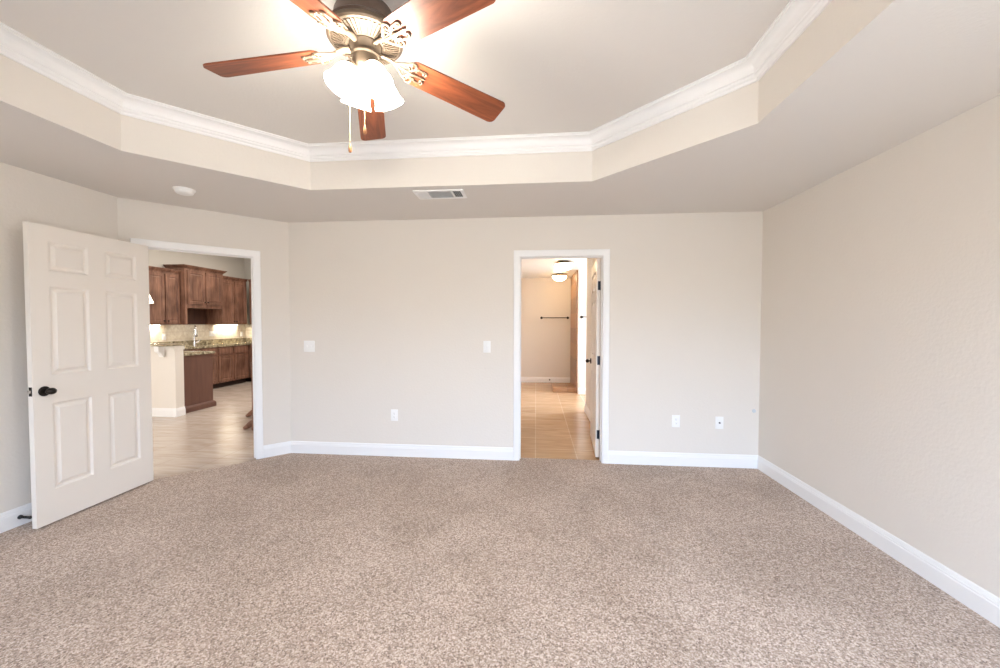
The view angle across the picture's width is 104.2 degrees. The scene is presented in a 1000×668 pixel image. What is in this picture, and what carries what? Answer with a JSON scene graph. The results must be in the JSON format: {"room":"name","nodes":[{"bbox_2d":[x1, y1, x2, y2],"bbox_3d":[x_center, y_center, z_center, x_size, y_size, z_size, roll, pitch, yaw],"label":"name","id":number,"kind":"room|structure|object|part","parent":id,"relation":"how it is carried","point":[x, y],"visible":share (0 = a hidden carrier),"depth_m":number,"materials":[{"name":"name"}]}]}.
{"room":"empty bedroom","nodes":[
{"label":"empty bedroom","id":0,"kind":"room"},
{"bbox_2d":[0,162,117,512],"bbox_3d":[-3.458,-0.084,1.406,0.120,2.950,3.822,0,2,5],"label":"wall","id":1,"kind":"structure","parent":0,"point":[25,195],"depth_m":2.66,"materials":[{"name":"white paint"}]},
{"bbox_2d":[0,502,31,532],"bbox_3d":[-3.386,1.276,1.497,0.016,0.126,3.702,0,2,5],"label":"baseboard","id":2,"kind":"structure","parent":1,"relation":"attached to","point":[8,519],"depth_m":2.63,"materials":[{"name":"white paint"}]},
{"bbox_2d":[17,515,31,518],"bbox_3d":[-3.228,1.247,2.651,0.087,0.028,0.028,0,2,5],"label":"doorstop","id":3,"kind":"object","parent":1,"relation":"attached to","point":[19,516],"visible":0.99,"depth_m":2.65,"materials":[{"name":"black plastic"}]},
{"bbox_2d":[151,349,184,407],"bbox_3d":[-5.407,0.743,5.875,1.260,1.045,0.138,0,2,5],"label":"wall","id":4,"kind":"structure","parent":0,"point":[167,372],"depth_m":5.77,"materials":[{"name":"white paint"}]},
{"bbox_2d":[152,406,185,416],"bbox_3d":[-5.400,1.158,5.877,1.276,0.126,0.154,0,2,5],"label":"baseboard","id":5,"kind":"structure","parent":4,"relation":"attached to","point":[156,412],"depth_m":5.77,"materials":[{"name":"white paint"}]},
{"bbox_2d":[150,343,187,349],"bbox_3d":[-5.398,0.189,5.807,1.285,0.085,0.360,0,2,5],"label":"bar","id":6,"kind":"object","parent":4,"relation":"on","point":[167,346],"visible":0.44,"depth_m":5.74,"materials":[{"name":"stone"}]},
{"bbox_2d":[154,346,164,356],"bbox_3d":[-4.966,0.259,5.676,0.070,0.164,0.094,0,2,5],"label":"corbel","id":7,"kind":"object","parent":6,"relation":"attached to","point":[159,350],"visible":0.92,"depth_m":5.67,"materials":[{"name":"white paint"}]},
{"bbox_2d":[148,249,244,278],"bbox_3d":[-6.789,-0.275,5.441,0.120,3.100,8.800,0,2,5],"label":"wall","id":8,"kind":"structure","parent":0,"point":[234,266],"depth_m":8.42,"materials":[{"name":"grey paint"}]},
{"bbox_2d":[149,266,180,324],"bbox_3d":[-6.383,-0.699,7.246,0.346,1.048,0.692,0,2,5],"label":"upper cabinet","id":9,"kind":"object","parent":8,"relation":"attached to","point":[164,283],"visible":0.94,"depth_m":7.25,"materials":[{"name":"brown wood"}]},
{"bbox_3d":[-6.264,-0.655,7.092,0.019,0.930,0.315,0,2,5],"label":"cabinet door","id":10,"kind":"part","parent":9,"relation":"part of","materials":[{"name":"brown wood"}]},
{"bbox_3d":[-6.237,-1.188,7.219,0.046,0.068,0.692,0,2,5],"label":"cornice","id":11,"kind":"part","parent":9,"relation":"part of","materials":[{"name":"brown wood"}]},
{"bbox_3d":[-6.234,-0.664,7.416,0.019,0.930,0.285,0,2,5],"label":"cabinet door","id":12,"kind":"part","parent":9,"relation":"part of","materials":[{"name":"brown wood"}]},
{"bbox_2d":[163,264,226,324],"bbox_3d":[-6.254,-0.778,8.055,0.454,1.163,1.045,0,2,5],"label":"upper cabinet","id":13,"kind":"object","parent":8,"relation":"attached to","point":[201,288],"visible":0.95,"depth_m":8.02,"materials":[{"name":"brown wood"}]},
{"bbox_3d":[-6.253,-1.326,8.040,0.454,0.068,1.045,0,2,5],"label":"cornice","id":14,"kind":"part","parent":13,"relation":"part of","materials":[{"name":"brown wood"}]},
{"bbox_3d":[-6.095,-0.925,7.820,0.019,0.660,0.410,0,2,5],"label":"cabinet door","id":15,"kind":"part","parent":13,"relation":"part of","materials":[{"name":"brown wood"}]},
{"bbox_3d":[-6.056,-0.937,8.248,0.019,0.660,0.410,0,2,5],"label":"cabinet door","id":16,"kind":"part","parent":13,"relation":"part of","materials":[{"name":"brown wood"}]},
{"bbox_2d":[150,324,251,341],"bbox_3d":[-6.053,-0.025,7.881,0.900,0.334,3.580,0,2,5],"label":"backsplash","id":17,"kind":"structure","parent":8,"relation":"attached to","point":[173,332],"depth_m":8.34,"materials":[{"name":"tile"}]},
{"bbox_2d":[209,331,215,335],"bbox_3d":[-6.417,-0.009,8.695,0.010,0.116,0.165,0,2,5],"label":"light switch","id":18,"kind":"object","parent":17,"relation":"attached to","point":[211,333],"visible":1,"depth_m":8.69,"materials":[{"name":"white plastic"}]},
{"bbox_2d":[223,276,247,323],"bbox_3d":[-6.227,-0.757,8.933,0.346,1.073,0.807,0,2,5],"label":"upper cabinet","id":19,"kind":"object","parent":8,"relation":"attached to","point":[234,289],"visible":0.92,"depth_m":8.94,"materials":[{"name":"brown wood"}]},
{"bbox_3d":[-6.113,-0.713,8.732,0.019,0.955,0.390,0,2,5],"label":"cabinet door","id":20,"kind":"part","parent":19,"relation":"part of","materials":[{"name":"brown wood"}]},
{"bbox_3d":[-6.081,-1.259,8.906,0.046,0.068,0.807,0,2,5],"label":"cornice","id":21,"kind":"part","parent":19,"relation":"part of","materials":[{"name":"brown wood"}]},
{"bbox_3d":[-6.077,-0.724,9.122,0.019,0.955,0.365,0,2,5],"label":"cabinet door","id":22,"kind":"part","parent":19,"relation":"part of","materials":[{"name":"brown wood"}]},
{"bbox_2d":[117,197,290,457],"bbox_3d":[-2.784,-0.148,3.745,1.340,2.950,0.120,-1,2,-40],"label":"wall","id":23,"kind":"structure","parent":0,"point":[138,219],"depth_m":3.98,"materials":[{"name":"white paint"}]},
{"bbox_2d":[23,222,153,528],"bbox_3d":[-3.059,0.271,2.969,0.174,2.030,0.831,0,2,5],"label":"door","id":24,"kind":"structure","parent":23,"relation":"in","point":[87,307],"depth_m":2.87,"materials":[{"name":"white paint"}]},
{"bbox_3d":[-3.032,0.386,2.626,0.058,0.045,0.058,0,2,5],"label":"knob","id":25,"kind":"part","parent":24,"relation":"part of","materials":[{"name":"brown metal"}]},
{"bbox_2d":[130,238,263,458],"bbox_3d":[-2.836,0.224,3.713,0.957,2.109,0.156,-1,2,-40],"label":"door frame","id":26,"kind":"structure","parent":23,"relation":"attached to","point":[253,255],"depth_m":3.93,"materials":[{"name":"white paint"}]},
{"bbox_2d":[263,441,290,457],"bbox_3d":[-2.327,1.206,4.076,0.258,0.126,0.016,-1,2,-40],"label":"baseboard","id":27,"kind":"structure","parent":23,"relation":"attached to","point":[270,450],"depth_m":4.07,"materials":[{"name":"white paint"}]},
{"bbox_2d":[244,258,250,323],"bbox_3d":[-3.343,-0.382,9.480,6.000,3.100,0.120,0,2,5],"label":"wall","id":28,"kind":"structure","parent":0,"point":[247,261],"depth_m":9.66,"materials":[{"name":"grey paint"}]},
{"bbox_2d":[248,279,251,323],"bbox_3d":[-5.530,-0.770,9.432,0.950,1.073,0.347,0,2,5],"label":"upper cabinet","id":29,"kind":"object","parent":28,"relation":"attached to","point":[249,280],"visible":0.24,"depth_m":9.33,"materials":[{"name":"brown wood"}]},
{"bbox_3d":[-5.777,-0.734,9.319,0.440,0.965,0.019,0,2,5],"label":"cabinet door","id":30,"kind":"part","parent":29,"relation":"part of","materials":[{"name":"brown wood"}]},
{"bbox_2d":[0,0,789,143],"bbox_3d":[-0.537,-1.452,1.616,3.702,0.050,2.752,0,2,5],"label":"ceiling","id":31,"kind":"structure","parent":0,"point":[555,66],"depth_m":2.01,"materials":[{"name":"white paint"}]},
{"bbox_2d":[203,0,504,152],"bbox_3d":[-0.600,-1.087,1.615,1.240,0.680,1.285,0,2,5],"label":"ceiling fan","id":32,"kind":"object","parent":31,"relation":"hanging from","point":[367,33],"visible":1,"depth_m":1.57,"materials":[{"name":"brown wood"}]},
{"bbox_3d":[-0.979,-1.132,1.634,0.479,0.082,0.138,0,2,3],"label":"blade","id":33,"kind":"part","parent":32,"relation":"part of","materials":[{"name":"brown wood"}]},
{"bbox_3d":[-0.706,-1.121,1.219,0.138,0.082,0.479,1,2,21],"label":"blade","id":34,"kind":"part","parent":32,"relation":"part of","materials":[{"name":"brown wood"}]},
{"bbox_3d":[-0.634,-1.023,1.549,0.124,0.124,0.124,0,2,5],"label":"lamp shade","id":35,"kind":"part","parent":32,"relation":"part of","materials":[{"name":"white glass"}]},
{"bbox_3d":[-0.623,-1.036,1.559,0.053,0.075,0.053,0,2,5],"label":"bulb","id":36,"kind":"part","parent":32,"relation":"part of","materials":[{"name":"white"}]},
{"bbox_3d":[-0.616,-0.935,1.595,0.004,0.312,0.003,0,2,5],"label":"pull chain","id":37,"kind":"part","parent":32,"relation":"part of","materials":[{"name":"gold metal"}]},
{"bbox_3d":[-0.604,-1.086,1.574,0.050,0.047,0.050,0,2,5],"label":"lamp arm","id":38,"kind":"part","parent":32,"relation":"part of","materials":[{"name":"white glass"}]},
{"bbox_3d":[-0.625,-1.027,1.695,0.124,0.123,0.124,0,2,5],"label":"lamp shade","id":39,"kind":"part","parent":32,"relation":"part of","materials":[{"name":"white glass"}]},
{"bbox_3d":[-0.542,-0.962,1.560,0.004,0.255,0.003,0,2,5],"label":"pull chain","id":40,"kind":"part","parent":32,"relation":"part of","materials":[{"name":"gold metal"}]},
{"bbox_3d":[-0.557,-1.210,1.613,0.302,0.048,0.302,0,2,5],"label":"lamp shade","id":41,"kind":"part","parent":32,"relation":"part of","materials":[{"name":"brown metal"}]},
{"bbox_3d":[-0.669,-1.143,2.022,0.138,0.082,0.479,0,2,-15],"label":"blade","id":42,"kind":"part","parent":32,"relation":"part of","materials":[{"name":"brown wood"}]},
{"bbox_3d":[-0.498,-1.035,1.552,0.053,0.075,0.053,0,2,5],"label":"bulb","id":43,"kind":"part","parent":32,"relation":"part of","materials":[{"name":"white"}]},
{"bbox_3d":[-0.489,-1.022,1.540,0.124,0.123,0.124,0,2,5],"label":"lamp shade","id":44,"kind":"part","parent":32,"relation":"part of","materials":[{"name":"white glass"}]},
{"bbox_3d":[-0.480,-1.026,1.686,0.124,0.124,0.124,0,2,5],"label":"lamp shade","id":45,"kind":"part","parent":32,"relation":"part of","materials":[{"name":"white glass"}]},
{"bbox_3d":[-0.227,-1.123,1.351,0.479,0.082,0.138,1,2,39],"label":"blade","id":46,"kind":"part","parent":32,"relation":"part of","materials":[{"name":"brown wood"}]},
{"bbox_3d":[-0.204,-1.137,1.847,0.479,0.082,0.138,-1,2,-33],"label":"blade","id":47,"kind":"part","parent":32,"relation":"part of","materials":[{"name":"brown wood"}]},
{"bbox_2d":[0,0,893,189],"bbox_3d":[-0.538,-1.264,1.621,3.702,0.325,2.752,0,2,5],"label":"tray ceiling side","id":48,"kind":"structure","parent":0,"point":[21,87],"depth_m":2.48,"materials":[{"name":"white paint"}]},
{"bbox_2d":[0,0,831,161],"bbox_3d":[-0.537,-1.375,1.618,3.702,0.104,2.752,0,2,5],"label":"trim","id":49,"kind":"structure","parent":48,"relation":"attached to","point":[796,16],"depth_m":2.48,"materials":[{"name":"white paint"}]},
{"bbox_2d":[0,381,999,667],"bbox_3d":[-2.095,1.286,4.570,9.800,0.060,10.057,0,2,5],"label":"floor","id":50,"kind":"structure","parent":0,"point":[290,560],"depth_m":2.18,"materials":[{"name":"carpet"}]},
{"bbox_2d":[183,348,199,350],"bbox_3d":[-6.266,0.731,7.640,0.517,0.880,0.378,0,2,5],"label":"base cabinet","id":51,"kind":"object","parent":50,"relation":"on","point":[198,349],"visible":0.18,"depth_m":7.62,"materials":[{"name":"brown wood"}]},
{"bbox_2d":[184,354,215,412],"bbox_3d":[-5.398,0.770,6.271,1.205,0.880,0.648,0,2,5],"label":"base cabinet","id":52,"kind":"object","parent":50,"relation":"on","point":[198,369],"visible":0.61,"depth_m":6.23,"materials":[{"name":"brown wood"}]},
{"bbox_2d":[183,351,214,355],"bbox_3d":[-5.397,0.309,6.259,1.205,0.038,0.648,0,2,5],"label":"countertop","id":53,"kind":"structure","parent":52,"relation":"on","point":[185,353],"depth_m":6.24,"materials":[{"name":"stone"}]},
{"bbox_3d":[-5.074,1.161,6.261,0.555,0.100,0.630,0,2,5],"label":"moulding","id":54,"kind":"part","parent":52,"relation":"part of","materials":[{"name":"brown wood"}]},
{"bbox_2d":[200,347,217,388],"bbox_3d":[-6.229,0.720,8.043,0.517,0.880,0.428,0,2,5],"label":"base cabinet","id":55,"kind":"object","parent":50,"relation":"on","point":[214,355],"visible":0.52,"depth_m":8.14,"materials":[{"name":"brown wood"}]},
{"bbox_3d":[-5.981,0.375,8.011,0.021,0.150,0.394,0,2,5],"label":"drawer","id":56,"kind":"part","parent":55,"relation":"part of","materials":[{"name":"brown wood"}]},
{"bbox_3d":[-5.983,0.750,8.021,0.019,0.560,0.394,0,2,5],"label":"cabinet door","id":57,"kind":"part","parent":55,"relation":"part of","materials":[{"name":"brown wood"}]},
{"bbox_2d":[215,346,232,387],"bbox_3d":[-6.190,0.708,8.469,0.517,0.880,0.423,0,2,5],"label":"base cabinet","id":58,"kind":"object","parent":50,"relation":"on","point":[224,354],"visible":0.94,"depth_m":8.43,"materials":[{"name":"brown wood"}]},
{"bbox_3d":[-5.942,0.363,8.437,0.021,0.150,0.389,0,2,5],"label":"drawer","id":59,"kind":"part","parent":58,"relation":"part of","materials":[{"name":"brown wood"}]},
{"bbox_3d":[-5.944,0.738,8.447,0.019,0.560,0.389,0,2,5],"label":"cabinet door","id":60,"kind":"part","parent":58,"relation":"part of","materials":[{"name":"brown wood"}]},
{"bbox_2d":[230,345,248,384],"bbox_3d":[-6.149,0.696,8.912,0.517,0.880,0.463,0,2,5],"label":"base cabinet","id":61,"kind":"object","parent":50,"relation":"on","point":[240,352],"visible":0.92,"depth_m":8.86,"materials":[{"name":"brown wood"}]},
{"bbox_3d":[-5.901,0.351,8.880,0.021,0.150,0.429,0,2,5],"label":"drawer","id":62,"kind":"part","parent":61,"relation":"part of","materials":[{"name":"brown wood"}]},
{"bbox_3d":[-5.903,0.726,8.890,0.019,0.560,0.429,0,2,5],"label":"cabinet door","id":63,"kind":"part","parent":61,"relation":"part of","materials":[{"name":"brown wood"}]},
{"bbox_2d":[243,362,252,429],"bbox_3d":[-2.950,0.769,5.698,1.593,0.920,1.400,0,2,5],"label":"table","id":64,"kind":"object","parent":50,"relation":"on","point":[249,424],"visible":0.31,"depth_m":5.03,"materials":[{"name":"brown wood"}]},
{"bbox_3d":[-3.637,0.788,5.727,0.218,0.880,0.081,0,2,5],"label":"leg","id":65,"kind":"part","parent":64,"relation":"part of","materials":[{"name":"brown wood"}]},
{"bbox_2d":[246,345,251,380],"bbox_3d":[-5.465,0.685,9.368,1.796,0.880,0.542,0,2,5],"label":"base cabinet","id":66,"kind":"object","parent":50,"relation":"on","point":[249,346],"visible":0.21,"depth_m":9.15,"materials":[{"name":"brown wood"}]},
{"bbox_2d":[150,338,251,349],"bbox_3d":[-5.588,0.213,7.893,1.816,0.140,3.476,0,2,5],"label":"countertop","id":67,"kind":"structure","parent":66,"relation":"on","point":[209,343],"depth_m":8.51,"materials":[{"name":"stone"}]},
{"bbox_2d":[193,325,200,344],"bbox_3d":[-6.340,0.027,8.116,0.123,0.419,0.237,-1,2,-21],"label":"faucet","id":68,"kind":"object","parent":67,"relation":"on","point":[195,327],"visible":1,"depth_m":8.05,"materials":[{"name":"silver metal"}]},
{"bbox_2d":[552,383,575,392],"bbox_3d":[1.321,1.123,8.142,0.456,0.091,0.610,0,2,5],"label":"shower curb","id":69,"kind":"object","parent":50,"relation":"on","point":[556,387],"visible":1,"depth_m":7.89,"materials":[{"name":"tile"}]},
{"bbox_2d":[0,0,999,222],"bbox_3d":[-0.543,-1.102,1.627,5.636,0.001,4.614,0,2,5],"label":"ceiling","id":70,"kind":"structure","parent":0,"point":[917,66],"depth_m":2.47,"materials":[{"name":"white paint"}]},
{"bbox_2d":[172,186,195,195],"bbox_3d":[-2.499,-1.124,3.085,0.146,0.042,0.146,0,2,5],"label":"smoke detector","id":71,"kind":"object","parent":70,"relation":"attached to","point":[184,191],"visible":1,"depth_m":3.05,"materials":[{"name":"white plastic"}]},
{"bbox_2d":[413,189,466,199],"bbox_3d":[-0.486,-1.139,3.182,0.406,0.012,0.204,0,2,5],"label":"ceiling vent","id":72,"kind":"object","parent":70,"relation":"in","point":[446,193],"visible":1,"depth_m":3.17,"materials":[{"name":"white plastic"}]},
{"bbox_2d":[288,211,762,454],"bbox_3d":[0.102,-0.150,3.972,4.775,2.950,0.120,0,2,5],"label":"wall","id":73,"kind":"structure","parent":0,"point":[398,314],"depth_m":3.93,"materials":[{"name":"white paint"}]},
{"bbox_2d":[304,341,314,351],"bbox_3d":[-2.014,0.130,4.105,0.120,0.118,0.020,0,2,5],"label":"light switch","id":74,"kind":"object","parent":73,"relation":"attached to","point":[309,346],"visible":1,"depth_m":4.11,"materials":[{"name":"white plastic"}]},
{"bbox_2d":[391,409,397,420],"bbox_3d":[-1.097,0.843,4.045,0.074,0.118,0.010,0,2,5],"label":"outlet","id":75,"kind":"object","parent":73,"relation":"attached to","point":[394,412],"visible":1,"depth_m":4.04,"materials":[{"name":"white plastic"}]},
{"bbox_2d":[291,441,512,459],"bbox_3d":[-1.050,1.209,4.047,2.378,0.126,0.016,0,2,5],"label":"baseboard","id":76,"kind":"structure","parent":73,"relation":"attached to","point":[309,447],"depth_m":4.04,"materials":[{"name":"white paint"}]},
{"bbox_2d":[483,341,490,352],"bbox_3d":[-0.133,0.130,3.931,0.074,0.118,0.020,0,2,5],"label":"light switch","id":77,"kind":"object","parent":73,"relation":"attached to","point":[486,344],"visible":1,"depth_m":3.94,"materials":[{"name":"white plastic"}]},
{"bbox_2d":[513,249,609,463],"bbox_3d":[0.610,0.222,3.936,0.940,2.109,0.156,0,2,5],"label":"door frame","id":78,"kind":"structure","parent":73,"relation":"attached to","point":[604,254],"depth_m":3.87,"materials":[{"name":"white paint"}]},
{"bbox_2d":[672,415,679,426],"bbox_3d":[1.710,0.848,3.786,0.074,0.118,0.010,0,2,5],"label":"outlet","id":79,"kind":"object","parent":73,"relation":"attached to","point":[675,418],"visible":1,"depth_m":3.78,"materials":[{"name":"white plastic"}]},
{"bbox_2d":[608,450,757,468],"bbox_3d":[1.771,1.220,3.788,1.407,0.126,0.016,0,2,5],"label":"baseboard","id":80,"kind":"structure","parent":73,"relation":"attached to","point":[614,457],"depth_m":3.78,"materials":[{"name":"white paint"}]},
{"bbox_2d":[715,417,723,428],"bbox_3d":[2.112,0.855,3.745,0.074,0.118,0.018,0,2,5],"label":"cable jack plate","id":81,"kind":"object","parent":73,"relation":"attached to","point":[719,421],"visible":1,"depth_m":3.75,"materials":[{"name":"white plastic"}]},
{"bbox_2d":[521,278,577,382],"bbox_3d":[1.396,-0.366,9.149,3.500,3.100,0.120,0,2,5],"label":"wall","id":82,"kind":"structure","parent":0,"point":[545,342],"depth_m":9.12,"materials":[{"name":"white paint"}]},
{"bbox_2d":[521,377,569,382],"bbox_3d":[0.701,1.075,9.184,1.880,0.126,0.016,0,2,5],"label":"baseboard","id":83,"kind":"structure","parent":82,"relation":"attached to","point":[523,379],"depth_m":9.14,"materials":[{"name":"white paint"}]},
{"bbox_2d":[540,317,568,318],"bbox_3d":[1.272,-0.377,9.059,0.668,0.059,0.082,0,2,5],"label":"towel bar","id":84,"kind":"object","parent":82,"relation":"attached to","point":[540,317],"visible":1,"depth_m":9.03,"materials":[{"name":"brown metal"}]},
{"bbox_2d":[521,258,586,277],"bbox_3d":[1.215,-1.258,6.490,3.380,0.050,5.158,0,2,5],"label":"ceiling","id":85,"kind":"structure","parent":0,"point":[530,268],"depth_m":7.37,"materials":[{"name":"white paint"}]},
{"bbox_2d":[552,274,566,281],"bbox_3d":[1.275,-1.199,8.359,0.337,0.172,0.337,0,2,5],"label":"ceiling light","id":86,"kind":"object","parent":85,"relation":"attached to","point":[558,277],"visible":1,"depth_m":8.25,"materials":[{"name":"glass"}]},
{"bbox_2d":[555,261,573,270],"bbox_3d":[1.099,-1.153,6.668,0.337,0.172,0.337,0,2,5],"label":"ceiling light","id":87,"kind":"object","parent":85,"relation":"attached to","point":[562,265],"visible":1,"depth_m":6.57,"materials":[{"name":"glass"}]},
{"bbox_2d":[570,270,577,392],"bbox_3d":[1.595,-0.062,8.418,0.027,2.445,1.314,0,2,5],"label":"tiled wall","id":88,"kind":"structure","parent":0,"point":[574,279],"depth_m":8.15,"materials":[{"name":"tile"}]},
{"bbox_2d":[577,269,585,392],"bbox_3d":[2.225,-0.218,7.622,1.368,2.890,0.125,0,2,5],"label":"wall","id":89,"kind":"structure","parent":0,"point":[581,272],"depth_m":7.62,"materials":[{"name":"white paint"}]},
{"bbox_2d":[578,388,585,393],"bbox_3d":[2.217,1.121,7.589,1.368,0.126,0.016,0,2,5],"label":"baseboard","id":90,"kind":"structure","parent":89,"relation":"attached to","point":[580,390],"depth_m":7.64,"materials":[{"name":"white paint"}]},
{"bbox_2d":[586,258,600,425],"bbox_3d":[1.309,-0.147,5.022,0.115,2.890,2.193,0,2,5],"label":"wall","id":91,"kind":"structure","parent":0,"point":[590,261],"depth_m":5.81,"materials":[{"name":"white paint"}]},
{"bbox_2d":[584,403,599,429],"bbox_3d":[1.242,1.190,5.065,0.016,0.126,2.193,0,2,5],"label":"baseboard","id":92,"kind":"structure","parent":91,"relation":"attached to","point":[586,409],"depth_m":5.79,"materials":[{"name":"white paint"}]},
{"bbox_2d":[585,258,600,456],"bbox_3d":[1.086,0.239,4.355,0.174,2.030,0.811,0,2,5],"label":"door","id":93,"kind":"structure","parent":91,"relation":"in","point":[594,360],"depth_m":4.07,"materials":[{"name":"white paint"}]},
{"bbox_2d":[758,95,999,597],"bbox_3d":[2.322,-0.076,1.391,0.120,2.950,4.854,0,2,5],"label":"wall","id":94,"kind":"structure","parent":0,"point":[879,392],"depth_m":2.26,"materials":[{"name":"white paint"}]},
{"bbox_2d":[757,455,999,627],"bbox_3d":[2.252,1.285,1.435,0.016,0.126,4.614,0,2,5],"label":"baseboard","id":95,"kind":"structure","parent":94,"relation":"attached to","point":[973,596],"depth_m":2.26,"materials":[{"name":"white paint"}]}
]}

